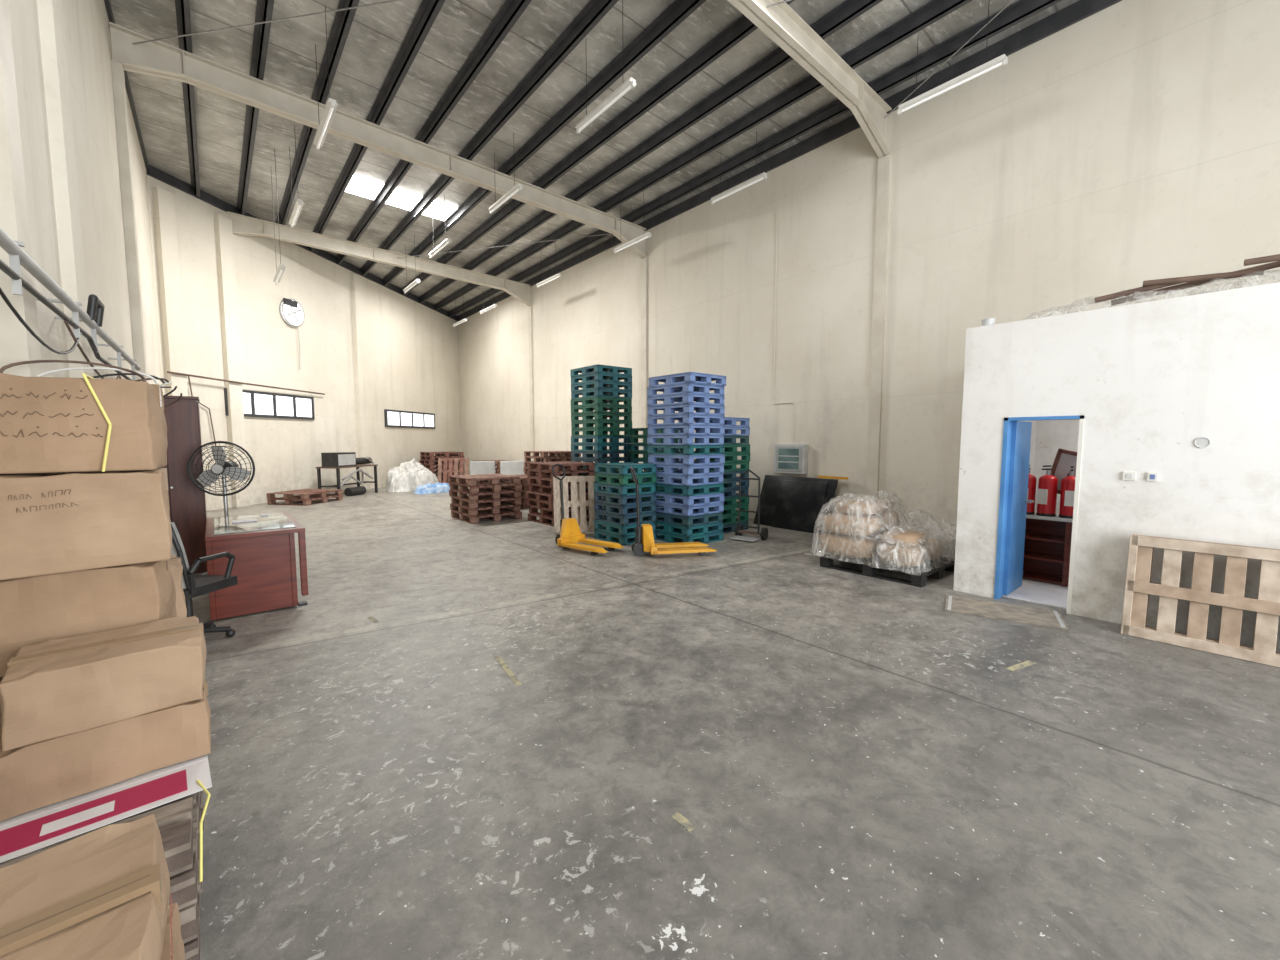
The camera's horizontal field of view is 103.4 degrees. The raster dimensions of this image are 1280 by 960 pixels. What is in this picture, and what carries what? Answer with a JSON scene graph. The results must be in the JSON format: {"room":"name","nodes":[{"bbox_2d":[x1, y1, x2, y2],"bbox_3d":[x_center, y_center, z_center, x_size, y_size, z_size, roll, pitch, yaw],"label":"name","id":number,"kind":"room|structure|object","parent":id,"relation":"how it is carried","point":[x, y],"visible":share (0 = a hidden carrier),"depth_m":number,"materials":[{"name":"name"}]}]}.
{"room":"warehouse","nodes":[
{"label":"warehouse","id":0,"kind":"room"},
{"bbox_2d":[8,0,162,390],"bbox_3d":[-3.942,-2.268,3.179,0.200,7.220,20.200,-4,6,-40],"label":"wall","id":1,"kind":"structure","parent":0,"point":[86,22],"depth_m":4.76,"materials":[{"name":"beige paint"}]},
{"bbox_2d":[0,0,42,375],"bbox_3d":[-3.054,-1.819,2.391,0.100,6.450,0.240,-4,6,-40],"label":"column","id":2,"kind":"structure","parent":1,"relation":"attached to","point":[17,344],"depth_m":2.40,"materials":[{"name":"beige paint"}]},
{"bbox_2d":[37,0,93,376],"bbox_3d":[-4.161,-2.106,3.663,0.070,6.820,0.400,-4,6,-40],"label":"column","id":3,"kind":"structure","parent":1,"relation":"attached to","point":[50,12],"depth_m":3.55,"materials":[{"name":"beige paint"}]},
{"bbox_2d":[0,227,140,380],"bbox_3d":[-1.716,-0.723,0.985,0.231,0.599,11.800,-4,6,-40],"label":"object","id":4,"kind":"object","parent":1,"relation":"attached to","point":[93,317],"visible":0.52,"depth_m":2.66,"materials":[{"name":"grey paint"}]},
{"bbox_2d":[0,360,181,406],"bbox_3d":[-3.671,-0.597,3.588,0.565,0.264,3.327,-4,6,-40],"label":"coils","id":5,"kind":"object","parent":1,"relation":"attached to","point":[151,377],"visible":0.34,"depth_m":2.71,"materials":[{"name":"white plastic"}]},
{"bbox_2d":[111,60,147,383],"bbox_3d":[-6.809,-2.171,6.837,0.100,6.450,0.240,-4,6,-40],"label":"trim","id":6,"kind":"structure","parent":1,"relation":"attached to","point":[118,77],"depth_m":6.66,"materials":[{"name":"beige paint"}]},
{"bbox_2d":[146,169,460,510],"bbox_3d":[-9.007,-3.306,16.293,0.200,7.220,12.536,1,5,10],"label":"wall","id":7,"kind":"structure","parent":0,"point":[411,348],"depth_m":14.04,"materials":[{"name":"beige paint"}]},
{"bbox_2d":[167,371,324,445],"bbox_3d":[-9.455,-1.606,12.568,0.142,1.621,4.201,1,5,10],"label":"conduit","id":8,"kind":"object","parent":7,"relation":"attached to","point":[188,375],"visible":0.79,"depth_m":11.51,"materials":[{"name":"beige metal"}]},
{"bbox_2d":[152,187,369,507],"bbox_3d":[-9.351,-2.824,13.370,0.120,6.720,5.820,1,5,10],"label":"columns","id":9,"kind":"structure","parent":7,"relation":"attached to","point":[164,201],"depth_m":11.68,"materials":[{"name":"beige paint"}]},
{"bbox_2d":[224,388,314,419],"bbox_3d":[-9.461,-1.925,13.037,0.080,0.640,2.547,1,5,10],"label":"window","id":10,"kind":"structure","parent":7,"relation":"in","point":[255,403],"depth_m":13.06,"materials":[{"name":"white glass"}]},
{"bbox_2d":[279,298,304,369],"bbox_3d":[-9.289,-3.912,13.563,0.188,1.861,0.720,1,5,10],"label":"exhaust fan","id":11,"kind":"object","parent":7,"relation":"attached to","point":[291,312],"visible":1,"depth_m":13.47,"materials":[{"name":"grey paint"}]},
{"bbox_2d":[384,409,434,428],"bbox_3d":[-8.479,-2.237,18.751,0.081,0.600,2.979,1,5,10],"label":"window","id":12,"kind":"structure","parent":7,"relation":"in","point":[393,418],"depth_m":18.51,"materials":[{"name":"white glass"}]},
{"bbox_2d":[110,0,1078,315],"bbox_3d":[-2.952,-6.196,8.948,9.720,0.313,28.800,-4,6,-40],"label":"ceiling","id":13,"kind":"structure","parent":0,"point":[376,35],"depth_m":7.98,"materials":[{"name":"metal"}]},
{"bbox_2d":[271,149,285,284],"bbox_3d":[-7.105,-5.108,9.855,0.110,2.248,1.240,-4,6,-40],"label":"lamp","id":14,"kind":"object","parent":13,"relation":"hanging from","point":[281,268],"visible":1,"depth_m":9.80,"materials":[{"name":"white metal"}]},
{"bbox_2d":[288,125,303,227],"bbox_3d":[-6.243,-5.473,9.111,0.110,1.394,1.240,-4,6,-40],"label":"lamp","id":15,"kind":"object","parent":13,"relation":"hanging from","point":[299,203],"visible":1,"depth_m":9.07,"materials":[{"name":"white metal"}]},
{"bbox_2d":[313,6,337,149],"bbox_3d":[-4.215,-5.333,6.705,0.110,1.294,1.240,-4,6,-40],"label":"lamp","id":16,"kind":"object","parent":13,"relation":"hanging from","point":[331,106],"visible":1,"depth_m":6.66,"materials":[{"name":"white metal"}]},
{"bbox_2d":[345,175,456,220],"bbox_3d":[-5.363,-6.325,11.393,2.242,0.079,0.850,-4,6,-40],"label":"skylight","id":17,"kind":"object","parent":13,"relation":"attached to","point":[360,186],"visible":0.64,"depth_m":11.26,"materials":[{"name":"white"}]},
{"bbox_2d":[403,235,420,292],"bbox_3d":[-6.176,-5.821,13.599,0.110,1.279,1.240,-4,6,-40],"label":"lamp","id":18,"kind":"object","parent":13,"relation":"hanging from","point":[416,281],"visible":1,"depth_m":13.49,"materials":[{"name":"white metal"}]},
{"bbox_2d":[429,195,450,257],"bbox_3d":[-4.552,-5.752,11.435,0.110,1.082,1.240,-4,6,-40],"label":"lamp","id":19,"kind":"object","parent":13,"relation":"hanging from","point":[446,241],"visible":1,"depth_m":11.41,"materials":[{"name":"white metal"}]},
{"bbox_2d":[453,309,466,326],"bbox_3d":[-6.778,-6.337,18.950,0.110,0.963,1.240,-4,6,-40],"label":"lamp","id":20,"kind":"object","parent":13,"relation":"hanging from","point":[463,320],"visible":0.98,"depth_m":18.91,"materials":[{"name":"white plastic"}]},
{"bbox_2d":[480,304,496,313],"bbox_3d":[-5.104,-6.180,16.966,0.110,0.963,1.240,-4,6,-40],"label":"lamp","id":21,"kind":"object","parent":13,"relation":"hanging from","point":[494,305],"visible":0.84,"depth_m":16.99,"materials":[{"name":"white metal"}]},
{"bbox_2d":[488,133,522,213],"bbox_3d":[-2.473,-5.598,9.203,0.110,1.029,1.240,-4,6,-40],"label":"lamp","id":22,"kind":"object","parent":13,"relation":"hanging from","point":[518,187],"visible":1,"depth_m":9.17,"materials":[{"name":"white metal"}]},
{"bbox_2d":[537,242,561,287],"bbox_3d":[-2.528,-5.938,13.916,0.110,0.963,1.240,-4,6,-40],"label":"lamp","id":23,"kind":"object","parent":13,"relation":"hanging from","point":[547,280],"visible":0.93,"depth_m":13.85,"materials":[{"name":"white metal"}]},
{"bbox_2d":[132,0,1013,257],"bbox_3d":[-1.465,-5.693,7.294,8.833,0.214,17.508,-4,6,-40],"label":"rods","id":24,"kind":"object","parent":13,"relation":"attached to","point":[391,0],"depth_m":6.36,"materials":[{"name":"metal"}]},
{"bbox_2d":[575,0,636,133],"bbox_3d":[-0.469,-5.348,6.523,0.110,1.113,1.240,-4,6,-40],"label":"lamp","id":25,"kind":"object","parent":13,"relation":"hanging from","point":[630,83],"visible":1,"depth_m":6.50,"materials":[{"name":"white metal"}]},
{"bbox_2d":[614,232,651,253],"bbox_3d":[-0.178,-5.693,11.134,0.110,1.013,1.240,-4,6,-40],"label":"lamp","id":26,"kind":"object","parent":13,"relation":"hanging from","point":[646,235],"visible":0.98,"depth_m":11.10,"materials":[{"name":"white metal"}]},
{"bbox_2d":[711,131,766,203],"bbox_3d":[1.749,-5.601,9.031,0.110,0.861,1.240,-4,6,-40],"label":"lamp","id":27,"kind":"object","parent":13,"relation":"hanging from","point":[763,175],"visible":1,"depth_m":9.00,"materials":[{"name":"white metal"}]},
{"bbox_2d":[897,5,1007,114],"bbox_3d":[3.911,-5.375,6.364,0.110,0.892,1.240,-4,6,-40],"label":"lamp","id":28,"kind":"object","parent":13,"relation":"hanging from","point":[1001,60],"visible":1,"depth_m":6.32,"materials":[{"name":"white metal"}]},
{"bbox_2d":[104,0,1121,321],"bbox_3d":[-2.613,-6.007,8.589,9.159,0.420,27.192,-4,6,-40],"label":"roof","id":29,"kind":"structure","parent":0,"point":[594,11],"depth_m":8.09,"materials":[{"name":"grey metal"}]},
{"bbox_2d":[192,485,1279,959],"bbox_3d":[-2.083,1.028,8.484,9.720,0.212,31.500,-4,6,-40],"label":"floor","id":30,"kind":"structure","parent":0,"point":[860,769],"depth_m":2.49,"materials":[{"name":"concrete"}]},
{"bbox_2d":[0,791,204,959],"bbox_3d":[-1.834,1.254,1.616,0.649,0.444,0.844,-4,6,-40],"label":"wooden pallets","id":31,"kind":"object","parent":30,"relation":"on","point":[179,819],"visible":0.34,"depth_m":1.50,"materials":[{"name":"brown wood"}]},
{"bbox_2d":[0,753,211,862],"bbox_3d":[-1.851,1.021,1.666,0.640,0.006,0.560,-4,6,-43],"label":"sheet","id":32,"kind":"object","parent":31,"relation":"on","point":[30,831],"visible":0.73,"depth_m":1.58,"materials":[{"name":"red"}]},
{"bbox_2d":[0,678,210,819],"bbox_3d":[-1.888,0.901,1.809,0.530,0.204,0.413,-4,6,-44],"label":"cardboard box","id":33,"kind":"object","parent":32,"relation":"on","point":[35,775],"visible":0.62,"depth_m":1.65,"materials":[{"name":"brown cardboard"}]},
{"bbox_2d":[0,616,205,749],"bbox_3d":[-1.886,0.687,1.818,0.490,0.223,0.422,-4,6,-42],"label":"cardboard box","id":34,"kind":"object","parent":33,"relation":"on","point":[56,687],"visible":1,"depth_m":1.69,"materials":[{"name":"brown cardboard"}]},
{"bbox_2d":[196,779,210,881],"bbox_3d":[-1.385,1.099,1.605,0.038,0.161,0.304,-4,6,-40],"label":"strap","id":35,"kind":"object","parent":32,"relation":"on","point":[205,790],"visible":1,"depth_m":1.55,"materials":[{"name":"yellow plastic"}]},
{"bbox_2d":[162,395,206,573],"bbox_3d":[-5.644,0.066,6.070,0.630,2.110,0.620,-4,6,-40],"label":"wardrobe","id":36,"kind":"object","parent":30,"relation":"on","point":[188,502],"visible":0.44,"depth_m":5.95,"materials":[{"name":"brown wood"}]},
{"bbox_2d":[171,522,237,636],"bbox_3d":[-3.550,0.782,3.944,0.561,1.013,0.550,1,5,7],"label":"office chair","id":37,"kind":"object","parent":30,"relation":"on","point":[195,585],"visible":0.34,"depth_m":3.92,"materials":[{"name":"black plastic"}]},
{"bbox_2d":[187,441,254,574],"bbox_3d":[-4.842,0.341,5.889,0.524,1.590,0.524,2,5,25],"label":"pedestal fan","id":38,"kind":"object","parent":30,"relation":"on","point":[231,469],"visible":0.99,"depth_m":5.83,"materials":[{"name":"black metal"}]},
{"bbox_2d":[205,512,307,619],"bbox_3d":[-3.906,0.803,5.124,0.720,0.790,1.450,-4,6,-40],"label":"office desk","id":39,"kind":"object","parent":30,"relation":"on","point":[262,545],"visible":0.96,"depth_m":4.66,"materials":[{"name":"brown wood"}]},
{"bbox_2d":[267,489,342,505],"bbox_3d":[-8.609,0.430,13.024,1.140,0.286,1.231,1,5,10],"label":"wooden pallets","id":40,"kind":"object","parent":30,"relation":"on","point":[307,496],"visible":1,"depth_m":12.70,"materials":[{"name":"red wood"}]},
{"bbox_2d":[316,452,377,495],"bbox_3d":[-8.440,-0.188,14.724,0.730,1.250,1.716,1,5,10],"label":"workbench","id":41,"kind":"object","parent":30,"relation":"on","point":[331,460],"visible":0.96,"depth_m":14.31,"materials":[{"name":"black metal"}]},
{"bbox_2d":[382,459,436,492],"bbox_3d":[-7.376,-0.179,16.250,1.609,0.987,1.235,-4,6,-40],"label":"plastic bags","id":42,"kind":"object","parent":30,"relation":"on","point":[405,478],"visible":0.91,"depth_m":15.84},
{"bbox_2d":[413,482,449,493],"bbox_3d":[-6.338,0.228,15.514,1.169,0.291,0.703,-4,6,-40],"label":"bundle","id":43,"kind":"object","parent":30,"relation":"on","point":[440,487],"visible":0.94,"depth_m":15.27,"materials":[{"name":"plastic"}]},
{"bbox_2d":[419,452,463,481],"bbox_3d":[-7.366,-0.463,18.793,1.266,1.156,1.267,-4,6,-40],"label":"wooden pallets","id":44,"kind":"object","parent":30,"relation":"on","point":[428,458],"visible":0.36,"depth_m":18.36,"materials":[{"name":"red wood"}]},
{"bbox_2d":[437,458,468,484],"bbox_3d":[-6.433,-0.286,17.422,1.000,0.944,0.584,-1,5,-15],"label":"wooden pallet","id":45,"kind":"object","parent":30,"relation":"on","point":[453,470],"visible":0.66,"depth_m":17.41,"materials":[{"name":"brown wood"}]},
{"bbox_2d":[470,461,494,480],"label":"box","id":46,"kind":"object","parent":30,"relation":"on","point":[476,467],"depth_m":14.79,"materials":[{"name":"cardboard"}]},
{"bbox_2d":[448,474,521,523],"bbox_3d":[-3.188,0.349,10.377,1.108,0.866,1.166,-4,6,-40],"label":"wooden pallets","id":47,"kind":"object","parent":30,"relation":"on","point":[490,500],"visible":1,"depth_m":10.09,"materials":[{"name":"red wood"}]},
{"bbox_2d":[473,460,510,473],"bbox_3d":[-5.273,-0.261,18.089,1.160,0.866,1.164,-4,6,-40],"label":"wooden pallets","id":48,"kind":"object","parent":30,"relation":"on","point":[497,469],"visible":0.13,"depth_m":17.69,"materials":[{"name":"brown wood"}]},
{"bbox_2d":[500,461,524,474],"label":"box","id":49,"kind":"object","parent":30,"relation":"on","point":[506,467],"depth_m":15.04,"materials":[{"name":"cardboard"}]},
{"bbox_2d":[488,474,539,508],"bbox_3d":[-3.034,0.272,12.276,1.153,0.721,1.161,-4,6,-40],"label":"wooden pallets","id":50,"kind":"object","parent":30,"relation":"on","point":[523,477],"visible":0.16,"depth_m":11.87,"materials":[{"name":"brown wood"}]},
{"bbox_2d":[523,451,581,480],"bbox_3d":[-2.330,-0.111,13.428,1.159,1.301,1.167,-4,6,-40],"label":"wooden pallets","id":51,"kind":"object","parent":30,"relation":"on","point":[546,456],"visible":0.2,"depth_m":13.18,"materials":[{"name":"brown wood"}]},
{"bbox_2d":[526,461,594,525],"bbox_3d":[-1.552,0.235,9.978,1.015,1.156,1.063,-4,6,-40],"label":"wooden pallets","id":52,"kind":"object","parent":30,"relation":"on","point":[545,496],"visible":0.51,"depth_m":9.71,"materials":[{"name":"red wood"}]},
{"bbox_2d":[553,476,603,532],"bbox_3d":[-1.062,0.414,8.700,0.840,0.963,0.358,-1,5,-12],"label":"wooden pallet","id":53,"kind":"object","parent":30,"relation":"on","point":[578,503],"visible":0.57,"depth_m":8.64,"materials":[{"name":"brown wood"}]},
{"bbox_2d":[551,464,622,554],"bbox_3d":[-0.815,0.397,7.374,1.121,1.244,0.510,3,6,36],"label":"jack","id":54,"kind":"object","parent":30,"relation":"on","point":[570,534],"visible":1,"depth_m":7.49,"materials":[{"name":"yellow metal"}]},
{"bbox_2d":[570,364,631,518],"bbox_3d":[-0.806,-0.761,10.521,0.879,3.057,1.009,-4,6,-40],"label":"pallets","id":55,"kind":"object","parent":30,"relation":"on","point":[600,385],"visible":0.54,"depth_m":10.18,"materials":[{"name":"green plastic"}]},
{"bbox_2d":[594,462,655,545],"bbox_3d":[-0.248,0.349,8.128,0.686,1.221,0.780,-4,6,-40],"label":"pallets","id":56,"kind":"object","parent":30,"relation":"on","point":[620,522],"visible":0.89,"depth_m":7.92,"materials":[{"name":"green plastic"}]},
{"bbox_2d":[630,428,678,517],"bbox_3d":[0.436,-0.116,10.125,0.905,1.833,0.924,-4,6,-40],"label":"pallets","id":57,"kind":"object","parent":30,"relation":"on","point":[634,436],"visible":0.23,"depth_m":9.85,"materials":[{"name":"green plastic"}]},
{"bbox_2d":[630,466,715,555],"bbox_3d":[0.447,0.420,7.085,1.177,1.244,0.510,-1,5,-10],"label":"jack","id":58,"kind":"object","parent":30,"relation":"on","point":[644,538],"visible":1,"depth_m":6.96,"materials":[{"name":"yellow metal"}]},
{"bbox_2d":[647,372,725,543],"bbox_3d":[0.729,-0.340,8.106,0.827,2.598,0.956,-4,6,-40],"label":"pallets","id":59,"kind":"object","parent":30,"relation":"on","point":[685,513],"visible":0.96,"depth_m":7.83,"materials":[{"name":"blue plastic"}]},
{"bbox_2d":[693,417,749,533],"bbox_3d":[1.347,-0.110,9.078,0.853,1.986,0.907,-4,6,-40],"label":"pallets","id":60,"kind":"object","parent":30,"relation":"on","point":[730,513],"visible":0.27,"depth_m":8.81,"materials":[{"name":"green plastic"}]},
{"bbox_2d":[730,470,767,541],"bbox_3d":[1.744,0.394,8.118,0.500,1.130,0.450,4,6,38],"label":"hand truck","id":61,"kind":"object","parent":30,"relation":"on","point":[739,531],"visible":1,"depth_m":8.11,"materials":[{"name":"black metal"}]},
{"bbox_2d":[753,475,847,533],"bbox_3d":[2.851,0.395,9.158,0.480,0.963,1.650,-4,6,-40],"label":"boards","id":62,"kind":"object","parent":30,"relation":"on","point":[786,502],"visible":0.9,"depth_m":9.11,"materials":[{"name":"black"}]},
{"bbox_2d":[820,554,954,586],"bbox_3d":[3.107,1.035,6.310,1.150,0.140,1.200,-4,6,-40],"label":"pallet","id":63,"kind":"object","parent":30,"relation":"on","point":[918,579],"visible":0.56,"depth_m":5.93,"materials":[{"name":"plastic"}]},
{"bbox_2d":[805,491,954,571],"bbox_3d":[3.057,0.551,6.385,1.388,0.808,1.513,-4,6,-40],"label":"load","id":64,"kind":"object","parent":63,"relation":"on","point":[860,528],"visible":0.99,"depth_m":6.12,"materials":[{"name":"beige plastic"}]},
{"bbox_2d":[898,509,955,556],"bbox_3d":[4.087,0.734,7.094,0.767,0.612,0.944,-4,6,-40],"label":"plastic sheet","id":65,"kind":"object","parent":64,"relation":"on","point":[941,517],"visible":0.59,"depth_m":7.08,"materials":[{"name":"white"}]},
{"bbox_2d":[945,595,1068,629],"bbox_3d":[3.385,1.224,4.724,0.900,0.012,0.540,3,5,33],"label":"doormat","id":66,"kind":"object","parent":30,"relation":"on","point":[976,607],"visible":1,"depth_m":4.69,"materials":[{"name":"beige fabric"}]},
{"bbox_2d":[1022,512,1072,586],"bbox_3d":[4.726,0.776,5.645,0.440,0.738,0.970,-4,6,-40],"label":"storage cabinet","id":67,"kind":"object","parent":30,"relation":"on","point":[1047,546],"visible":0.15,"depth_m":5.83,"materials":[{"name":"brown wood"}]},
{"bbox_2d":[1026,465,1036,514],"bbox_3d":[4.445,0.106,5.819,0.183,0.566,0.186,0,5,0],"label":"fire extinguisher","id":68,"kind":"object","parent":67,"relation":"on","point":[1032,480],"visible":0.39,"depth_m":5.74,"materials":[{"name":"red metal"}]},
{"bbox_2d":[1036,465,1057,516],"bbox_3d":[4.569,0.118,5.675,0.183,0.566,0.186,1,5,10],"label":"fire extinguisher","id":69,"kind":"object","parent":67,"relation":"on","point":[1048,483],"visible":1,"depth_m":5.61,"materials":[{"name":"red metal"}]},
{"bbox_2d":[1052,448,1076,493],"bbox_3d":[4.883,-0.029,5.546,0.104,0.632,0.705,-4,6,-40],"label":"picture frame","id":70,"kind":"object","parent":67,"relation":"on","point":[1064,459],"visible":0.23,"depth_m":5.67,"materials":[{"name":"red wood"}]},
{"bbox_2d":[1059,466,1075,518],"bbox_3d":[4.700,0.130,5.516,0.193,0.566,0.178,-2,5,-25],"label":"fire extinguisher","id":71,"kind":"object","parent":67,"relation":"on","point":[1067,493],"visible":0.8,"depth_m":5.47,"materials":[{"name":"red metal"}]},
{"bbox_2d":[1121,534,1279,666],"bbox_3d":[4.498,0.909,3.745,0.278,0.836,1.290,-4,6,-40],"label":"wooden pallet","id":72,"kind":"object","parent":30,"relation":"on","point":[1138,586],"visible":1,"depth_m":3.87,"materials":[{"name":"brown wood"}]},
{"bbox_3d":[-2.760,1.231,2.769,0.458,0.309,0.448,-4,6,-40],"label":"cardboard box","id":73,"kind":"object","parent":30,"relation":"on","visible":0},
{"bbox_3d":[-2.774,0.921,2.760,0.455,0.309,0.452,-4,6,-43],"label":"cardboard box","id":74,"kind":"object","parent":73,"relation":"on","visible":0},
{"bbox_2d":[171,554,185,617],"bbox_3d":[-2.792,0.610,2.755,0.451,0.308,0.450,4,6,44],"label":"cardboard box","id":75,"kind":"object","parent":74,"relation":"on","point":[178,592],"visible":0.19,"depth_m":2.75,"materials":[{"name":"brown cardboard"}]},
{"bbox_3d":[-1.085,1.320,0.790,0.577,0.444,0.543,-4,6,-42],"label":"cardboard box","id":76,"kind":"object","parent":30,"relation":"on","visible":0},
{"bbox_2d":[166,899,184,959],"bbox_3d":[-1.082,1.024,0.768,0.581,0.154,0.512,-4,6,-38],"label":"cardboard box","id":77,"kind":"object","parent":76,"relation":"on","point":[178,922],"visible":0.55,"depth_m":1.06,"materials":[{"name":"brown cardboard"}]},
{"bbox_2d":[0,813,172,959],"bbox_3d":[-1.094,0.845,0.772,0.554,0.204,0.495,-4,6,-43],"label":"cardboard box","id":78,"kind":"object","parent":77,"relation":"on","point":[99,894],"visible":1,"depth_m":0.90,"materials":[{"name":"brown cardboard"}]},
{"bbox_3d":[-2.266,1.376,2.155,0.600,0.116,0.500,-4,6,-40],"label":"wooden pallets","id":79,"kind":"object","parent":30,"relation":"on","visible":0},
{"bbox_3d":[-2.281,1.165,2.135,0.531,0.300,0.493,-4,6,-40],"label":"cardboard box","id":80,"kind":"object","parent":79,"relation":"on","visible":0},
{"bbox_3d":[-2.290,0.846,2.113,0.538,0.341,0.510,-4,6,-43],"label":"cardboard box","id":81,"kind":"object","parent":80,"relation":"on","visible":0},
{"bbox_2d":[0,549,175,673],"bbox_3d":[-2.295,0.508,2.079,0.536,0.359,0.493,-3,6,-37],"label":"cardboard box","id":82,"kind":"object","parent":81,"relation":"on","point":[38,609],"visible":0.53,"depth_m":1.91,"materials":[{"name":"brown cardboard"}]},
{"bbox_2d":[0,468,171,579],"bbox_3d":[-2.260,0.144,2.044,0.538,0.370,0.503,-4,6,-43],"label":"cardboard box","id":83,"kind":"object","parent":82,"relation":"on","point":[59,522],"visible":0.94,"depth_m":1.89,"materials":[{"name":"brown cardboard"}]},
{"bbox_2d":[0,373,168,473],"bbox_3d":[-2.287,-0.227,2.040,0.542,0.371,0.504,-4,6,-38],"label":"cardboard box","id":84,"kind":"object","parent":83,"relation":"on","point":[84,423],"visible":1,"depth_m":1.89,"materials":[{"name":"brown cardboard"}]},
{"bbox_2d":[458,0,1279,547],"bbox_3d":[0.677,-2.977,12.136,0.200,7.220,28.000,-4,6,-40],"label":"wall","id":85,"kind":"structure","parent":0,"point":[1133,142],"depth_m":7.60,"materials":[{"name":"beige paint"}]},
{"bbox_2d":[109,22,647,258],"bbox_3d":[-3.356,-5.660,9.476,9.105,0.870,0.180,-4,6,-40],"label":"roof beam","id":86,"kind":"structure","parent":85,"relation":"attached to","point":[160,59],"depth_m":8.14,"materials":[{"name":"beige metal"}]},
{"bbox_2d":[227,212,531,305],"bbox_3d":[-6.658,-6.033,14.355,7.855,0.842,0.180,-4,6,-40],"label":"roof beam","id":87,"kind":"structure","parent":85,"relation":"attached to","point":[241,224],"depth_m":13.72,"materials":[{"name":"beige metal"}]},
{"bbox_2d":[528,306,534,460],"bbox_3d":[-3.672,-2.786,17.133,0.060,6.050,0.180,-4,6,-40],"label":"trim","id":88,"kind":"structure","parent":85,"relation":"attached to","point":[530,316],"depth_m":17.05,"materials":[{"name":"beige paint"}]},
{"bbox_2d":[641,257,647,470],"bbox_3d":[0.108,-2.431,12.656,0.060,6.050,0.180,-4,6,-40],"label":"trim","id":89,"kind":"structure","parent":85,"relation":"attached to","point":[644,262],"depth_m":12.55,"materials":[{"name":"beige paint"}]},
{"bbox_2d":[773,216,793,443],"bbox_3d":[2.727,-2.875,9.515,0.016,4.370,0.464,-4,6,-40],"label":"conduit","id":90,"kind":"object","parent":85,"relation":"attached to","point":[776,216],"visible":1,"depth_m":9.62,"materials":[{"name":"beige paint"}]},
{"bbox_2d":[774,444,808,473],"bbox_3d":[2.829,-0.400,9.489,0.163,0.540,0.640,-4,6,-40],"label":"electrical panel","id":91,"kind":"object","parent":85,"relation":"attached to","point":[788,458],"visible":1,"depth_m":9.39,"materials":[{"name":"grey plastic"}]},
{"bbox_2d":[728,0,891,157],"bbox_3d":[0.398,-5.308,5.029,9.105,0.870,0.180,-4,6,-40],"label":"roof beam","id":92,"kind":"structure","parent":85,"relation":"attached to","point":[779,22],"depth_m":6.69,"materials":[{"name":"beige metal"}]},
{"bbox_2d":[866,154,890,499],"bbox_3d":[3.862,-2.079,8.209,0.060,6.050,0.180,-4,6,-40],"label":"column","id":93,"kind":"structure","parent":85,"relation":"attached to","point":[884,163],"depth_m":8.15,"materials":[{"name":"beige paint"}]},
{"bbox_2d":[953,282,1279,652],"bbox_3d":[6.451,-0.044,3.470,2.390,2.740,6.790,-4,6,-40],"label":"wall","id":94,"kind":"structure","parent":0,"point":[1147,380],"depth_m":4.25,"materials":[{"name":"white paint"}]},
{"bbox_2d":[981,318,994,325],"bbox_3d":[3.514,-1.582,5.096,0.120,0.070,0.117,-4,6,-40],"label":"glass jar","id":95,"kind":"object","parent":94,"relation":"on","point":[991,321],"visible":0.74,"depth_m":5.05,"materials":[{"name":"white glass"}]},
{"bbox_2d":[994,415,1083,613],"bbox_3d":[4.046,0.293,5.039,0.710,1.820,0.600,-4,6,-40],"label":"door","id":96,"kind":"structure","parent":94,"relation":"in","point":[1013,501],"depth_m":5.09,"materials":[{"name":"blue paint"}]},
{"bbox_2d":[1122,472,1135,479],"bbox_3d":[4.173,-0.034,4.306,0.023,0.064,0.080,-4,6,-40],"label":"wall switch","id":97,"kind":"object","parent":94,"relation":"attached to","point":[1132,476],"depth_m":4.30,"materials":[{"name":"white plastic"}]},
{"bbox_2d":[1147,472,1157,480],"bbox_3d":[4.263,-0.028,4.199,0.023,0.068,0.061,-4,6,-40],"label":"wall switch","id":98,"kind":"object","parent":94,"relation":"attached to","point":[1151,476],"depth_m":4.19,"materials":[{"name":"white plastic"}]},
{"bbox_2d":[1194,437,1210,447],"bbox_3d":[4.435,-0.295,3.983,0.010,0.087,0.087,-4,6,-40],"label":"junction box cover","id":99,"kind":"object","parent":94,"relation":"attached to","point":[1202,442],"visible":1,"depth_m":3.98,"materials":[{"name":"grey plastic"}]},
{"bbox_3d":[6.550,-1.348,3.358,2.250,0.118,6.650,-4,6,-40],"label":"ceiling","id":100,"kind":"structure","parent":0,"visible":0},
{"bbox_2d":[1023,254,1279,319],"bbox_3d":[4.702,-1.599,4.315,0.944,0.221,2.495,-4,6,-40],"label":"sheet","id":101,"kind":"object","parent":100,"relation":"on","point":[1150,286],"visible":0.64,"depth_m":4.14,"materials":[{"name":"white"}]}
]}

